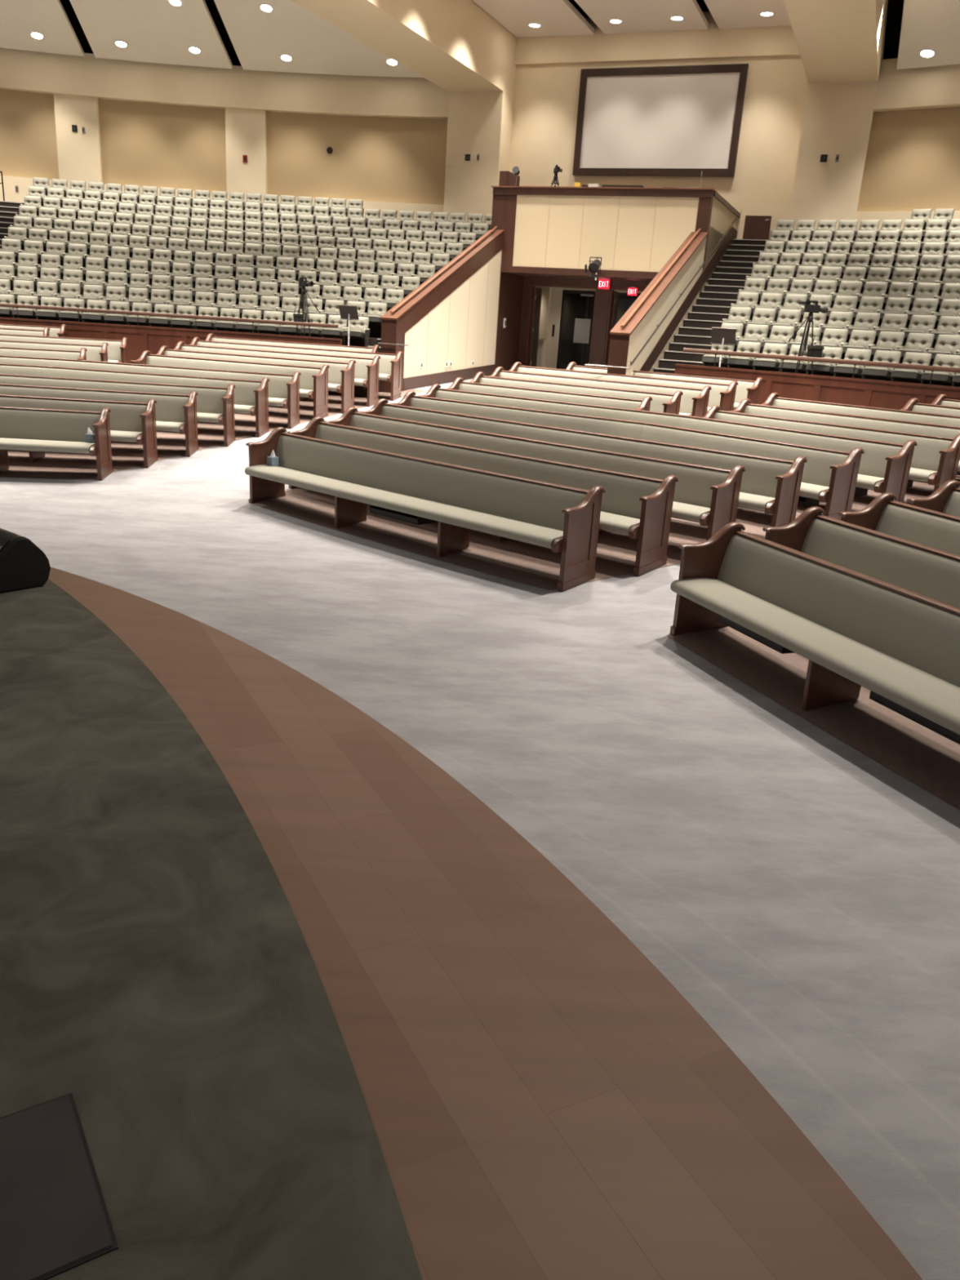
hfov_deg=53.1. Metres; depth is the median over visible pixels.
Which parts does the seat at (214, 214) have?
backrest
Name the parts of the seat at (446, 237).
backrest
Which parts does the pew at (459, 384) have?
panel moulding, rail, panel moulding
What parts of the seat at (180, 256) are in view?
backrest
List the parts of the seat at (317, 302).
backrest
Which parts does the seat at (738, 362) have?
backrest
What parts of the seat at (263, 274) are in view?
backrest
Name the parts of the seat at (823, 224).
backrest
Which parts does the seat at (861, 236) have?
backrest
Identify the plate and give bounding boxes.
[551,324,555,336]
[835,154,839,162]
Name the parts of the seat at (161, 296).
backrest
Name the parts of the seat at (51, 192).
backrest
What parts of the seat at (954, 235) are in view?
backrest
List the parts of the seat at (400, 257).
backrest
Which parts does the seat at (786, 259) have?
backrest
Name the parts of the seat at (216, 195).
backrest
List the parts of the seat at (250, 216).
backrest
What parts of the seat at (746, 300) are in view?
backrest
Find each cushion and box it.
[0,248,18,254]
[0,262,11,265]
[0,276,12,281]
[0,306,12,311]
[0,375,226,413]
[0,385,188,422]
[0,396,146,431]
[0,408,100,442]
[0,437,95,453]
[4,237,24,242]
[8,292,31,296]
[11,226,29,230]
[12,307,35,313]
[13,277,35,283]
[14,263,34,266]
[17,214,34,219]
[21,250,40,256]
[26,239,45,244]
[31,227,49,232]
[32,293,53,297]
[35,279,57,283]
[35,309,58,314]
[36,216,53,221]
[36,265,56,268]
[43,252,63,258]
[45,240,66,246]
[51,228,70,234]
[55,294,77,298]
[56,217,74,223]
[58,280,79,284]
[58,311,81,315]
[59,266,79,270]
[64,253,84,259]
[66,241,83,244]
[71,230,89,235]
[79,296,100,300]
[81,268,100,271]
[81,281,102,285]
[81,311,104,317]
[85,255,106,261]
[86,243,103,245]
[91,231,109,237]
[101,297,123,302]
[103,269,122,272]
[103,283,123,286]
[104,313,126,318]
[106,244,123,247]
[107,257,127,262]
[107,360,119,362]
[109,233,128,238]
[110,430,142,442]
[112,222,131,227]
[124,299,144,302]
[125,245,142,248]
[125,271,144,274]
[125,284,145,288]
[126,315,149,319]
[128,234,147,239]
[128,257,146,261]
[145,247,162,249]
[146,272,165,275]
[146,300,167,304]
[146,355,320,390]
[147,235,164,238]
[147,286,167,289]
[149,259,166,262]
[149,315,170,321]
[155,421,184,431]
[164,350,347,384]
[165,248,181,250]
[166,236,182,239]
[168,273,186,276]
[168,287,188,290]
[168,302,189,306]
[170,261,187,263]
[171,317,192,323]
[181,346,373,379]
[183,249,200,252]
[185,238,201,240]
[189,275,208,278]
[190,303,210,306]
[191,262,208,265]
[191,288,209,292]
[192,319,214,324]
[196,341,395,374]
[196,412,223,422]
[204,239,220,241]
[204,250,219,253]
[210,276,228,279]
[211,263,228,266]
[211,337,373,352]
[212,290,231,293]
[212,304,232,308]
[214,320,235,325]
[222,252,239,254]
[223,240,238,242]
[231,264,248,267]
[231,277,249,280]
[233,291,252,294]
[233,306,254,310]
[235,321,257,326]
[241,241,257,244]
[241,253,257,256]
[244,464,563,548]
[252,266,269,268]
[252,279,271,282]
[254,293,273,296]
[255,307,275,311]
[257,323,279,328]
[260,243,275,244]
[261,254,277,258]
[272,266,289,270]
[273,280,291,283]
[275,293,294,297]
[275,435,586,530]
[276,308,297,312]
[278,255,297,261]
[279,324,300,329]
[292,268,309,271]
[296,244,312,247]
[296,295,315,298]
[297,256,315,262]
[298,310,319,314]
[299,389,313,397]
[300,325,321,331]
[313,269,329,272]
[314,282,332,285]
[314,423,661,519]
[315,245,330,248]
[315,257,333,260]
[317,296,337,300]
[319,311,339,315]
[321,327,342,333]
[328,383,341,391]
[332,271,349,273]
[333,247,348,248]
[334,258,351,261]
[334,284,353,287]
[338,297,356,301]
[342,328,364,334]
[349,413,729,507]
[353,271,368,274]
[354,259,369,262]
[354,378,367,386]
[355,284,373,288]
[359,299,378,302]
[362,314,380,317]
[368,248,385,251]
[372,260,387,262]
[372,273,390,275]
[376,286,393,288]
[378,373,391,380]
[379,300,397,303]
[380,404,791,497]
[387,249,403,252]
[391,262,406,263]
[392,274,409,276]
[396,287,413,290]
[408,262,426,265]
[413,275,429,278]
[424,251,439,253]
[427,263,444,266]
[443,253,457,255]
[456,242,471,244]
[457,382,641,408]
[572,366,754,403]
[599,511,639,535]
[671,501,710,523]
[679,412,691,415]
[702,354,728,359]
[714,412,952,471]
[717,533,959,687]
[721,320,745,326]
[728,355,754,362]
[730,304,753,310]
[733,402,739,410]
[737,289,760,295]
[737,337,761,342]
[737,492,774,511]
[744,404,959,460]
[746,276,767,282]
[746,320,768,324]
[752,263,773,269]
[753,305,777,311]
[754,357,780,364]
[760,290,783,297]
[762,339,787,344]
[768,277,786,279]
[770,322,794,326]
[774,264,795,269]
[777,306,799,310]
[780,360,807,366]
[784,291,805,294]
[787,341,813,346]
[791,277,810,279]
[795,324,818,327]
[796,264,815,266]
[802,252,820,254]
[807,361,834,368]
[808,292,829,295]
[813,278,834,280]
[814,342,840,347]
[818,265,838,267]
[820,324,844,328]
[827,308,848,311]
[831,293,853,296]
[835,364,863,370]
[837,279,857,281]
[840,344,868,349]
[842,266,862,267]
[846,253,865,255]
[846,326,871,330]
[852,310,875,313]
[857,294,879,297]
[861,280,881,282]
[863,365,893,373]
[866,266,885,268]
[868,346,896,351]
[870,253,888,255]
[873,328,899,332]
[875,503,959,555]
[877,311,902,314]
[882,295,904,297]
[887,280,906,282]
[890,266,910,268]
[893,368,922,375]
[897,347,925,353]
[901,328,928,333]
[904,311,928,315]
[907,295,931,298]
[908,467,937,482]
[911,280,933,283]
[911,404,959,416]
[915,266,934,269]
[917,253,936,256]
[922,370,953,377]
[926,349,955,355]
[928,330,955,334]
[932,312,957,316]
[934,296,958,299]
[937,281,959,284]
[940,266,959,269]
[940,400,959,407]
[942,253,959,256]
[942,490,959,517]
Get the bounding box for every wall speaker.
[71,124,77,132]
[464,154,470,160]
[820,154,827,162]
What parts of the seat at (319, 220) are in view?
backrest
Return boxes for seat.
[0,238,21,260]
[0,251,16,275]
[0,264,16,289]
[0,279,12,294]
[0,293,14,317]
[4,226,27,248]
[8,280,35,302]
[9,216,31,235]
[12,295,38,319]
[13,252,39,277]
[13,266,37,292]
[15,205,37,225]
[20,195,41,214]
[20,240,43,261]
[25,186,45,204]
[25,228,47,250]
[29,177,48,195]
[30,217,53,237]
[32,281,58,303]
[35,207,56,226]
[35,267,60,293]
[35,296,62,320]
[36,253,60,277]
[40,197,60,216]
[42,241,65,262]
[44,187,64,206]
[45,230,67,253]
[48,178,67,197]
[50,218,71,239]
[54,208,75,228]
[55,283,80,305]
[58,268,84,294]
[58,297,84,322]
[59,198,79,217]
[59,255,82,279]
[62,189,82,208]
[64,243,88,265]
[66,180,85,198]
[66,231,88,253]
[70,220,91,240]
[74,209,94,230]
[78,200,97,219]
[78,284,104,306]
[81,191,101,210]
[81,257,104,280]
[81,270,106,295]
[81,299,107,323]
[84,182,104,199]
[85,244,109,268]
[86,232,108,254]
[89,222,111,243]
[93,211,114,231]
[97,201,116,221]
[99,191,119,210]
[101,285,127,307]
[102,182,122,201]
[103,258,127,282]
[103,271,128,297]
[104,301,129,324]
[106,234,127,256]
[106,246,129,270]
[109,223,131,244]
[112,213,133,234]
[115,203,135,223]
[118,193,137,212]
[120,184,139,203]
[124,260,149,284]
[124,287,149,309]
[125,235,146,255]
[125,273,149,297]
[126,302,152,326]
[128,224,149,246]
[128,248,151,271]
[131,213,151,235]
[133,204,153,224]
[136,195,155,213]
[138,186,157,204]
[145,236,167,257]
[146,261,169,284]
[146,288,170,311]
[147,226,169,247]
[147,275,172,299]
[148,303,174,327]
[149,248,172,272]
[150,215,171,235]
[151,205,171,225]
[154,195,173,215]
[156,186,175,205]
[164,238,186,257]
[166,227,187,248]
[168,217,188,237]
[168,262,191,286]
[168,275,194,300]
[168,289,193,311]
[169,250,192,273]
[170,206,190,226]
[170,305,196,328]
[171,197,191,215]
[173,188,192,207]
[183,240,205,259]
[185,228,207,248]
[186,217,208,237]
[188,208,208,226]
[189,198,208,217]
[189,264,212,287]
[190,291,215,313]
[191,189,209,208]
[191,252,213,274]
[191,277,214,302]
[192,306,218,330]
[203,240,224,260]
[204,219,225,239]
[204,230,225,250]
[206,200,226,217]
[206,208,225,227]
[208,191,226,208]
[210,265,233,288]
[211,253,233,275]
[212,279,235,303]
[212,293,236,315]
[213,307,239,332]
[222,231,244,251]
[222,242,244,262]
[223,210,243,229]
[223,220,243,239]
[224,200,243,219]
[226,191,244,209]
[231,254,253,276]
[231,266,254,289]
[233,280,257,304]
[233,293,258,315]
[235,309,262,333]
[240,243,262,263]
[241,202,260,220]
[241,211,261,231]
[241,221,262,241]
[241,231,262,253]
[243,193,261,210]
[252,255,274,278]
[252,267,275,288]
[254,281,278,305]
[255,295,279,317]
[257,311,283,334]
[258,203,277,221]
[259,213,278,231]
[259,222,279,242]
[259,233,279,253]
[259,244,280,264]
[260,194,278,211]
[272,257,294,279]
[273,269,296,289]
[275,204,294,222]
[275,282,299,306]
[276,213,296,232]
[276,297,301,319]
[277,195,295,213]
[277,223,297,243]
[278,234,299,254]
[278,245,300,266]
[278,311,304,336]
[292,257,314,279]
[293,195,312,213]
[293,204,311,222]
[293,271,316,291]
[294,214,313,232]
[295,224,315,244]
[296,235,316,254]
[296,284,319,305]
[297,246,318,269]
[297,297,323,319]
[299,313,326,337]
[310,206,328,223]
[311,197,329,214]
[311,215,331,233]
[312,259,334,279]
[313,226,333,244]
[314,236,335,255]
[314,271,337,292]
[315,247,337,267]
[317,284,341,306]
[319,299,344,321]
[320,315,347,345]
[327,207,346,224]
[328,198,346,215]
[328,216,348,235]
[331,226,351,245]
[332,260,355,280]
[333,237,353,256]
[334,248,356,270]
[334,272,358,293]
[337,286,362,304]
[342,316,369,346]
[344,199,364,217]
[344,208,363,225]
[346,217,365,235]
[346,301,365,323]
[348,227,368,246]
[351,238,372,257]
[352,261,375,281]
[353,249,374,271]
[355,274,378,295]
[359,287,383,309]
[361,208,380,226]
[362,302,387,324]
[364,218,383,236]
[366,228,386,247]
[368,239,390,258]
[372,250,393,271]
[372,262,395,283]
[376,275,399,296]
[377,209,397,227]
[379,288,404,311]
[381,219,400,237]
[384,229,404,248]
[387,240,408,259]
[391,251,412,271]
[392,263,415,284]
[395,210,414,228]
[396,276,420,297]
[398,220,418,238]
[402,230,422,248]
[405,240,426,260]
[408,252,431,272]
[412,211,431,229]
[413,264,435,284]
[416,221,435,239]
[419,231,439,249]
[423,241,444,261]
[427,253,449,272]
[429,212,448,230]
[433,222,453,239]
[437,231,457,250]
[442,243,463,262]
[446,213,466,231]
[450,222,471,240]
[455,232,476,250]
[463,213,483,231]
[468,222,488,240]
[480,213,492,231]
[701,343,735,368]
[720,306,751,336]
[721,322,744,351]
[726,341,761,369]
[728,292,759,319]
[736,324,769,353]
[737,278,766,304]
[744,265,773,290]
[744,307,777,337]
[751,253,778,276]
[752,293,783,320]
[752,342,788,372]
[758,240,784,263]
[760,279,790,305]
[760,324,795,355]
[764,230,790,252]
[766,265,795,291]
[768,309,802,338]
[770,219,795,240]
[773,253,801,277]
[776,293,808,321]
[778,344,808,373]
[779,241,806,264]
[782,279,813,305]
[785,230,811,252]
[786,326,822,355]
[789,266,818,291]
[790,219,816,240]
[794,311,827,339]
[795,253,823,277]
[800,241,828,264]
[800,294,832,322]
[805,230,832,252]
[805,346,843,376]
[807,280,837,306]
[810,219,836,240]
[812,266,842,292]
[813,328,848,347]
[817,253,846,278]
[820,311,853,341]
[822,241,850,265]
[825,295,858,324]
[827,231,854,253]
[831,219,857,240]
[831,280,862,307]
[833,347,872,378]
[835,266,866,293]
[840,253,870,278]
[840,329,876,359]
[844,242,873,265]
[846,312,880,342]
[848,231,876,253]
[851,296,884,324]
[853,219,879,241]
[855,281,888,308]
[860,267,891,293]
[861,350,902,381]
[864,254,894,279]
[867,242,897,266]
[868,331,905,361]
[871,231,899,253]
[873,313,908,344]
[875,219,902,241]
[877,297,911,326]
[881,282,914,310]
[885,267,916,294]
[888,254,919,279]
[890,351,932,383]
[892,242,920,266]
[894,230,923,253]
[897,219,924,241]
[897,332,934,363]
[901,315,937,346]
[904,297,938,328]
[906,208,932,230]
[907,282,941,311]
[911,268,942,295]
[914,254,944,280]
[916,242,945,266]
[918,230,946,253]
[920,219,947,241]
[920,354,959,386]
[925,333,959,365]
[928,208,955,229]
[928,315,959,347]
[932,298,959,328]
[934,283,959,311]
[937,268,959,295]
[938,255,959,280]
[940,242,959,266]
[942,230,959,253]
[943,218,959,240]
[951,372,959,386]
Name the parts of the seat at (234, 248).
backrest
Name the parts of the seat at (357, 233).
backrest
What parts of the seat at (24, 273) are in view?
backrest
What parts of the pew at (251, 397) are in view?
rail, panel, panel moulding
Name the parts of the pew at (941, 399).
rail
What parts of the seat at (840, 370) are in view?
backrest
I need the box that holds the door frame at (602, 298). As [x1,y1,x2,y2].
[518,275,650,367]
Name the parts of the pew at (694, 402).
rail, panel, panel moulding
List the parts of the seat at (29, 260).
backrest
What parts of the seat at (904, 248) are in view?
backrest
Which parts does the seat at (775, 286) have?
backrest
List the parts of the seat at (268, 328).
backrest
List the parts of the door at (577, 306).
door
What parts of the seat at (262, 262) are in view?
backrest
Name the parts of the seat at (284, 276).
backrest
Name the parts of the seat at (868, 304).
backrest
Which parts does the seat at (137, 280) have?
backrest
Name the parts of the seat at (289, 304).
backrest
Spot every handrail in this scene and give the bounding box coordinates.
[390,226,497,313]
[620,228,701,327]
[630,217,737,364]
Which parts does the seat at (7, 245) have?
backrest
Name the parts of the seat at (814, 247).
backrest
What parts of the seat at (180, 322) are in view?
backrest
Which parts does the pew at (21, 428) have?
rail, panel, panel moulding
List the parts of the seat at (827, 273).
backrest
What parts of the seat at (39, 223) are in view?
backrest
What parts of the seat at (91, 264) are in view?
backrest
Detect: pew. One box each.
[0,323,66,337]
[0,327,49,336]
[0,333,128,363]
[0,339,108,361]
[0,346,87,359]
[0,355,301,428]
[0,363,269,437]
[0,373,235,446]
[0,383,199,457]
[0,394,158,468]
[0,406,113,480]
[129,350,329,417]
[156,345,355,413]
[173,341,380,407]
[189,337,403,400]
[204,333,379,352]
[244,426,605,591]
[286,416,678,576]
[323,407,745,540]
[357,398,807,526]
[390,391,864,519]
[417,383,917,502]
[442,377,652,411]
[469,371,683,414]
[489,366,711,417]
[509,361,737,412]
[565,361,763,410]
[670,521,959,744]
[703,405,959,493]
[727,398,959,472]
[760,392,959,426]
[762,506,959,608]
[838,492,959,555]
[900,398,959,416]
[906,480,959,517]
[931,394,959,407]
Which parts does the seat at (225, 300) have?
backrest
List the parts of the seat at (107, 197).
backrest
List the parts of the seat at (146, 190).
backrest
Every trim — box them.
[0,316,342,363]
[490,186,716,279]
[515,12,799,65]
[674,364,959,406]
[736,208,741,239]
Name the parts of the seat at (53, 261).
backrest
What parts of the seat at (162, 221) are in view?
backrest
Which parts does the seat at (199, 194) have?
backrest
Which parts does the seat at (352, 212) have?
backrest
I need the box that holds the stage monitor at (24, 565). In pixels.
[0,528,50,593]
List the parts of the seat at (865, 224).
backrest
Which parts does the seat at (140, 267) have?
backrest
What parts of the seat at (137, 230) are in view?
backrest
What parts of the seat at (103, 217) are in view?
backrest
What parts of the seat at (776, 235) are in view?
backrest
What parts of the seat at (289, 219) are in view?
backrest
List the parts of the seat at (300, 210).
backrest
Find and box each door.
[528,287,542,366]
[556,289,613,369]
[606,291,619,368]
[616,292,640,323]
[742,215,771,239]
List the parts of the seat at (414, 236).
backrest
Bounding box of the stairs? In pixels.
[653,239,769,373]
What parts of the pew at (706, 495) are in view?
panel moulding, panel, rail, panel, panel moulding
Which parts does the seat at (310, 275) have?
backrest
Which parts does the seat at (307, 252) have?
backrest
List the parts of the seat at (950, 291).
backrest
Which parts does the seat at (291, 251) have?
backrest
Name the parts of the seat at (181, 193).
backrest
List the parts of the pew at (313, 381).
panel moulding, rail, panel, panel moulding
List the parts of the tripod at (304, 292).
leg, leg, leg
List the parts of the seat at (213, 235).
backrest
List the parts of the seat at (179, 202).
backrest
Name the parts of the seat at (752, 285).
backrest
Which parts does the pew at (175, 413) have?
rail, panel, panel moulding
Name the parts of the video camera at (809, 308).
carry handle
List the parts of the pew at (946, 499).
panel, panel moulding, rail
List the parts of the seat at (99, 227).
backrest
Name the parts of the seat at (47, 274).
backrest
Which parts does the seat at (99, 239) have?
backrest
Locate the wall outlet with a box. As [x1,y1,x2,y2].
[419,361,422,368]
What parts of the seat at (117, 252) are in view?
backrest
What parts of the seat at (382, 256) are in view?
backrest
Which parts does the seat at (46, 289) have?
backrest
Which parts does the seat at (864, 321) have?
backrest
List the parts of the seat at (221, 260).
backrest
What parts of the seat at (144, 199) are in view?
backrest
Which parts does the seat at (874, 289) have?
backrest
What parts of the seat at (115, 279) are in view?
backrest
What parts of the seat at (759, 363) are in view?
backrest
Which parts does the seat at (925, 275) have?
backrest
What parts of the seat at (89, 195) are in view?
backrest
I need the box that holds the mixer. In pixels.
[601,185,644,187]
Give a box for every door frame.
[518,275,650,367]
[524,284,597,366]
[603,287,644,368]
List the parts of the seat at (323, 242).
backrest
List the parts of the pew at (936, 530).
panel moulding, panel, rail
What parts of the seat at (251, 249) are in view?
backrest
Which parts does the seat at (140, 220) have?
backrest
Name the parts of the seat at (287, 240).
backrest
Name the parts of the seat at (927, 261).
backrest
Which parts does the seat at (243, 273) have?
backrest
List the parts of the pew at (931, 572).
panel moulding, panel, rail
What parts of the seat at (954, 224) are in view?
backrest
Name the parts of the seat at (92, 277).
backrest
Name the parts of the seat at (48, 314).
backrest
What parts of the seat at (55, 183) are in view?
backrest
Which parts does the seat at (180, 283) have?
backrest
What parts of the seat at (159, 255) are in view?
backrest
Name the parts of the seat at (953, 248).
backrest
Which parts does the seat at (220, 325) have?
backrest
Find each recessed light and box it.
[30,31,44,39]
[114,40,128,48]
[168,0,182,6]
[187,46,201,53]
[258,3,273,12]
[280,53,293,62]
[385,57,398,66]
[528,22,541,27]
[608,18,622,23]
[670,15,684,20]
[759,11,774,16]
[919,48,935,57]
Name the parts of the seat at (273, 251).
backrest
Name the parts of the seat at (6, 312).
backrest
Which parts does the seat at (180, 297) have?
backrest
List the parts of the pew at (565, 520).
panel, panel moulding, rail, panel, panel moulding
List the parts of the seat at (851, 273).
backrest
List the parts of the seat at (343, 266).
backrest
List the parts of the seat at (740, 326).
backrest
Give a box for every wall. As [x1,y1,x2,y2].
[0,88,447,204]
[0,93,444,220]
[66,328,342,360]
[380,229,504,392]
[443,90,514,222]
[494,195,698,370]
[509,11,808,239]
[534,286,550,339]
[536,287,551,367]
[545,287,642,368]
[607,191,740,375]
[680,373,959,409]
[788,81,877,230]
[855,210,959,230]
[857,106,959,211]
[872,57,959,111]
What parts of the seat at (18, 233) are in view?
backrest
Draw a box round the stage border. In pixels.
[48,567,922,1279]
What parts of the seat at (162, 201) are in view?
backrest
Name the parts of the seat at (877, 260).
backrest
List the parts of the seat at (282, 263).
backrest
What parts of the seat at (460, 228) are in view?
backrest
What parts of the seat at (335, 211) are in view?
backrest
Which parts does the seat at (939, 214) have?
backrest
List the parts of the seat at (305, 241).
backrest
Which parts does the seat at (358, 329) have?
backrest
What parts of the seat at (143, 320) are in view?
backrest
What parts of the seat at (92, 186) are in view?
backrest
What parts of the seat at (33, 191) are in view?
backrest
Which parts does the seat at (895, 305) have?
backrest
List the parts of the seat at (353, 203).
backrest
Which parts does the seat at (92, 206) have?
backrest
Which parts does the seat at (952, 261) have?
backrest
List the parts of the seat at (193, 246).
backrest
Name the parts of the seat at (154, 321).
backrest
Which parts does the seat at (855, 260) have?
backrest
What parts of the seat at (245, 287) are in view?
backrest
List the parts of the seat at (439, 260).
backrest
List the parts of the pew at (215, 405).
rail, panel, panel moulding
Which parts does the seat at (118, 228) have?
backrest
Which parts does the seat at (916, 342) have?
backrest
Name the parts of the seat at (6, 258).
backrest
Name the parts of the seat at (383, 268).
backrest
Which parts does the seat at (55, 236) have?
backrest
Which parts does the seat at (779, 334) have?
backrest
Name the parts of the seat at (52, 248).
backrest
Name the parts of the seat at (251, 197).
backrest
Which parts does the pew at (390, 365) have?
rail, panel, panel moulding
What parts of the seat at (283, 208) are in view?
backrest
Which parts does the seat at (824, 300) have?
backrest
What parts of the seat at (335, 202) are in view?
backrest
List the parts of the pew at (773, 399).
panel moulding, rail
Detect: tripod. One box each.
[295,286,319,336]
[551,173,559,186]
[788,312,813,374]
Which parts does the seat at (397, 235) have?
backrest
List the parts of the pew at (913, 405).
panel moulding, rail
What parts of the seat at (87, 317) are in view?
backrest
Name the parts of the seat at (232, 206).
backrest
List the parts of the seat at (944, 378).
backrest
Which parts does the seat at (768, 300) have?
backrest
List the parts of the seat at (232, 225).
backrest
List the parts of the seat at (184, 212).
backrest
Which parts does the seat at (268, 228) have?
backrest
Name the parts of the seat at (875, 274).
backrest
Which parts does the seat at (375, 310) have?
backrest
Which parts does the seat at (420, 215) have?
backrest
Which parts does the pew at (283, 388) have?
rail, panel, panel moulding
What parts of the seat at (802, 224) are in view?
backrest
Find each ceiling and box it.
[0,0,84,56]
[59,0,904,66]
[69,0,232,68]
[213,0,422,77]
[291,0,516,97]
[471,0,595,38]
[568,0,709,17]
[574,0,708,34]
[703,0,791,28]
[783,0,888,83]
[896,0,959,69]
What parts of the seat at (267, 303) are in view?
backrest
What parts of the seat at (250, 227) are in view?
backrest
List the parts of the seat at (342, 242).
backrest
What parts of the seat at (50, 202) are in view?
backrest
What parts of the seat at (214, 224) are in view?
backrest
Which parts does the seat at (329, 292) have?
backrest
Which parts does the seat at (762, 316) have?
backrest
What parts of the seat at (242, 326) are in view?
backrest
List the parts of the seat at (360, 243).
backrest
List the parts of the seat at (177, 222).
backrest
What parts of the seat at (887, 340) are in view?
backrest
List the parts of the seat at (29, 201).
backrest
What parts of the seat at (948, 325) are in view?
backrest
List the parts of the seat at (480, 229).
backrest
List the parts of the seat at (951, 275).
backrest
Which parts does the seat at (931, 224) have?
backrest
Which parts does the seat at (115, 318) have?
backrest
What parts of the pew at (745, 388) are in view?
rail, panel, panel moulding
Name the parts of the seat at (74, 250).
backrest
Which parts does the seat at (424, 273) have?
backrest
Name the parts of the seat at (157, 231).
backrest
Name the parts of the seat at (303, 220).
backrest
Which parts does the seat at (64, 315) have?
backrest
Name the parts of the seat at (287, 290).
backrest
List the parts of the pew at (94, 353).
rail, panel, panel moulding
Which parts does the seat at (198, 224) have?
backrest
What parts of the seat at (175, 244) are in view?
backrest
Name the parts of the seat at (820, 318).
backrest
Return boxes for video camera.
[297,277,313,286]
[553,164,562,173]
[798,300,828,313]
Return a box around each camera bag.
[293,305,304,322]
[806,335,824,357]
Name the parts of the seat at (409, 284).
backrest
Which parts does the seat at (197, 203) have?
backrest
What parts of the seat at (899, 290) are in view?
backrest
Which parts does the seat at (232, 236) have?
backrest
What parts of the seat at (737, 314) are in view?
backrest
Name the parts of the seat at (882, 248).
backrest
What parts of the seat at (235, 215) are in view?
backrest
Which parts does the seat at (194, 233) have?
backrest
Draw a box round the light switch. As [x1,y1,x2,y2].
[503,318,506,328]
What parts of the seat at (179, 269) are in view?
backrest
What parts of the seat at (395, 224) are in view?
backrest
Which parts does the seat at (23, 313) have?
backrest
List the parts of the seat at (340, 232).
backrest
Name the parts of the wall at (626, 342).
wall trim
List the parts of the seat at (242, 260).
backrest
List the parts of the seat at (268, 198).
backrest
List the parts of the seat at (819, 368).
backrest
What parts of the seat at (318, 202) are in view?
backrest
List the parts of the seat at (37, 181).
backrest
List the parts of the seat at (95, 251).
backrest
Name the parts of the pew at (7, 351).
rail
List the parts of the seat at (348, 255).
backrest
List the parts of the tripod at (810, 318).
pan handle, leg, leg, leg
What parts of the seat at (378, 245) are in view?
backrest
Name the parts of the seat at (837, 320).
backrest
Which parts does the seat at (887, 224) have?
backrest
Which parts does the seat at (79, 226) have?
backrest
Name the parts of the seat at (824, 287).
backrest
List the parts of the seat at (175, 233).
backrest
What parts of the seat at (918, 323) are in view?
backrest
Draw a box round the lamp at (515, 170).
[512,166,519,186]
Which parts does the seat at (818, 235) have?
backrest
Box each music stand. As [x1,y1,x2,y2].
[337,304,359,346]
[711,327,737,367]
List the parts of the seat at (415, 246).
backrest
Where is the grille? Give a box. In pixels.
[0,536,10,552]
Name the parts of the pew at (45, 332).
rail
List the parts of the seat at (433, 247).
backrest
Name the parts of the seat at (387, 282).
backrest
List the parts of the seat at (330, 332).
backrest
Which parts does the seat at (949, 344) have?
backrest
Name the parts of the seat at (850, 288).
backrest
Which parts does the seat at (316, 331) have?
backrest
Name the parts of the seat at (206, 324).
backrest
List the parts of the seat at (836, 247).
backrest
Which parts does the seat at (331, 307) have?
backrest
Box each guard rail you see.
[0,302,337,337]
[683,347,959,384]
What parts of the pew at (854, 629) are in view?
panel moulding, panel, rail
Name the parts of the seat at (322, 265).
backrest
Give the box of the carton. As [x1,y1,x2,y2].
[588,183,599,186]
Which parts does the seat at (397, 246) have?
backrest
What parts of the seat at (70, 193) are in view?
backrest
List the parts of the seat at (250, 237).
backrest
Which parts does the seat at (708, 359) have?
backrest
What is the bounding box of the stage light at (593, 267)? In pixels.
[584,257,601,279]
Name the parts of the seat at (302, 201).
backrest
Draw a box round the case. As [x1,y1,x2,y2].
[573,182,582,186]
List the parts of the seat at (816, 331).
backrest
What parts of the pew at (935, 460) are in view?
panel moulding, rail, panel, panel moulding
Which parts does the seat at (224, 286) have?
backrest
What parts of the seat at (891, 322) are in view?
backrest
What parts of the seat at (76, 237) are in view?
backrest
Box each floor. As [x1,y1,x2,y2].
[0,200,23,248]
[0,202,471,346]
[0,375,959,1279]
[0,389,959,590]
[0,579,422,1279]
[328,338,381,396]
[507,226,730,282]
[666,626,959,809]
[708,240,959,386]
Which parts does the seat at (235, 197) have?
backrest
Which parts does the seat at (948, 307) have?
backrest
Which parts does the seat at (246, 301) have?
backrest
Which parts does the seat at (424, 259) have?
backrest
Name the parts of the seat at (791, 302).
backrest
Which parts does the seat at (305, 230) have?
backrest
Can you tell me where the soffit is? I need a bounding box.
[0,47,448,119]
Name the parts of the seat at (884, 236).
backrest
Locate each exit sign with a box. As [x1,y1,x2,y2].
[598,279,609,288]
[627,286,637,295]
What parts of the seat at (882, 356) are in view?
backrest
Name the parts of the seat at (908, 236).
backrest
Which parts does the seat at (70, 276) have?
backrest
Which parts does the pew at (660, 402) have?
rail, panel, panel moulding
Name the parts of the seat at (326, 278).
backrest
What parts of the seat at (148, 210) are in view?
backrest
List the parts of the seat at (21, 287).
backrest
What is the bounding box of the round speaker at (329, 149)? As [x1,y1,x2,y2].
[326,146,333,153]
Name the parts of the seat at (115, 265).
backrest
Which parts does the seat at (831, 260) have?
backrest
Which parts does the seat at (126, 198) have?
backrest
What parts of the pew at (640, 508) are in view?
panel moulding, panel, rail, panel, panel moulding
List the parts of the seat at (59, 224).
backrest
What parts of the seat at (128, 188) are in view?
backrest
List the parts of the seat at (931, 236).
backrest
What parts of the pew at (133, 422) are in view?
rail, panel, panel moulding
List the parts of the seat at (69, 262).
backrest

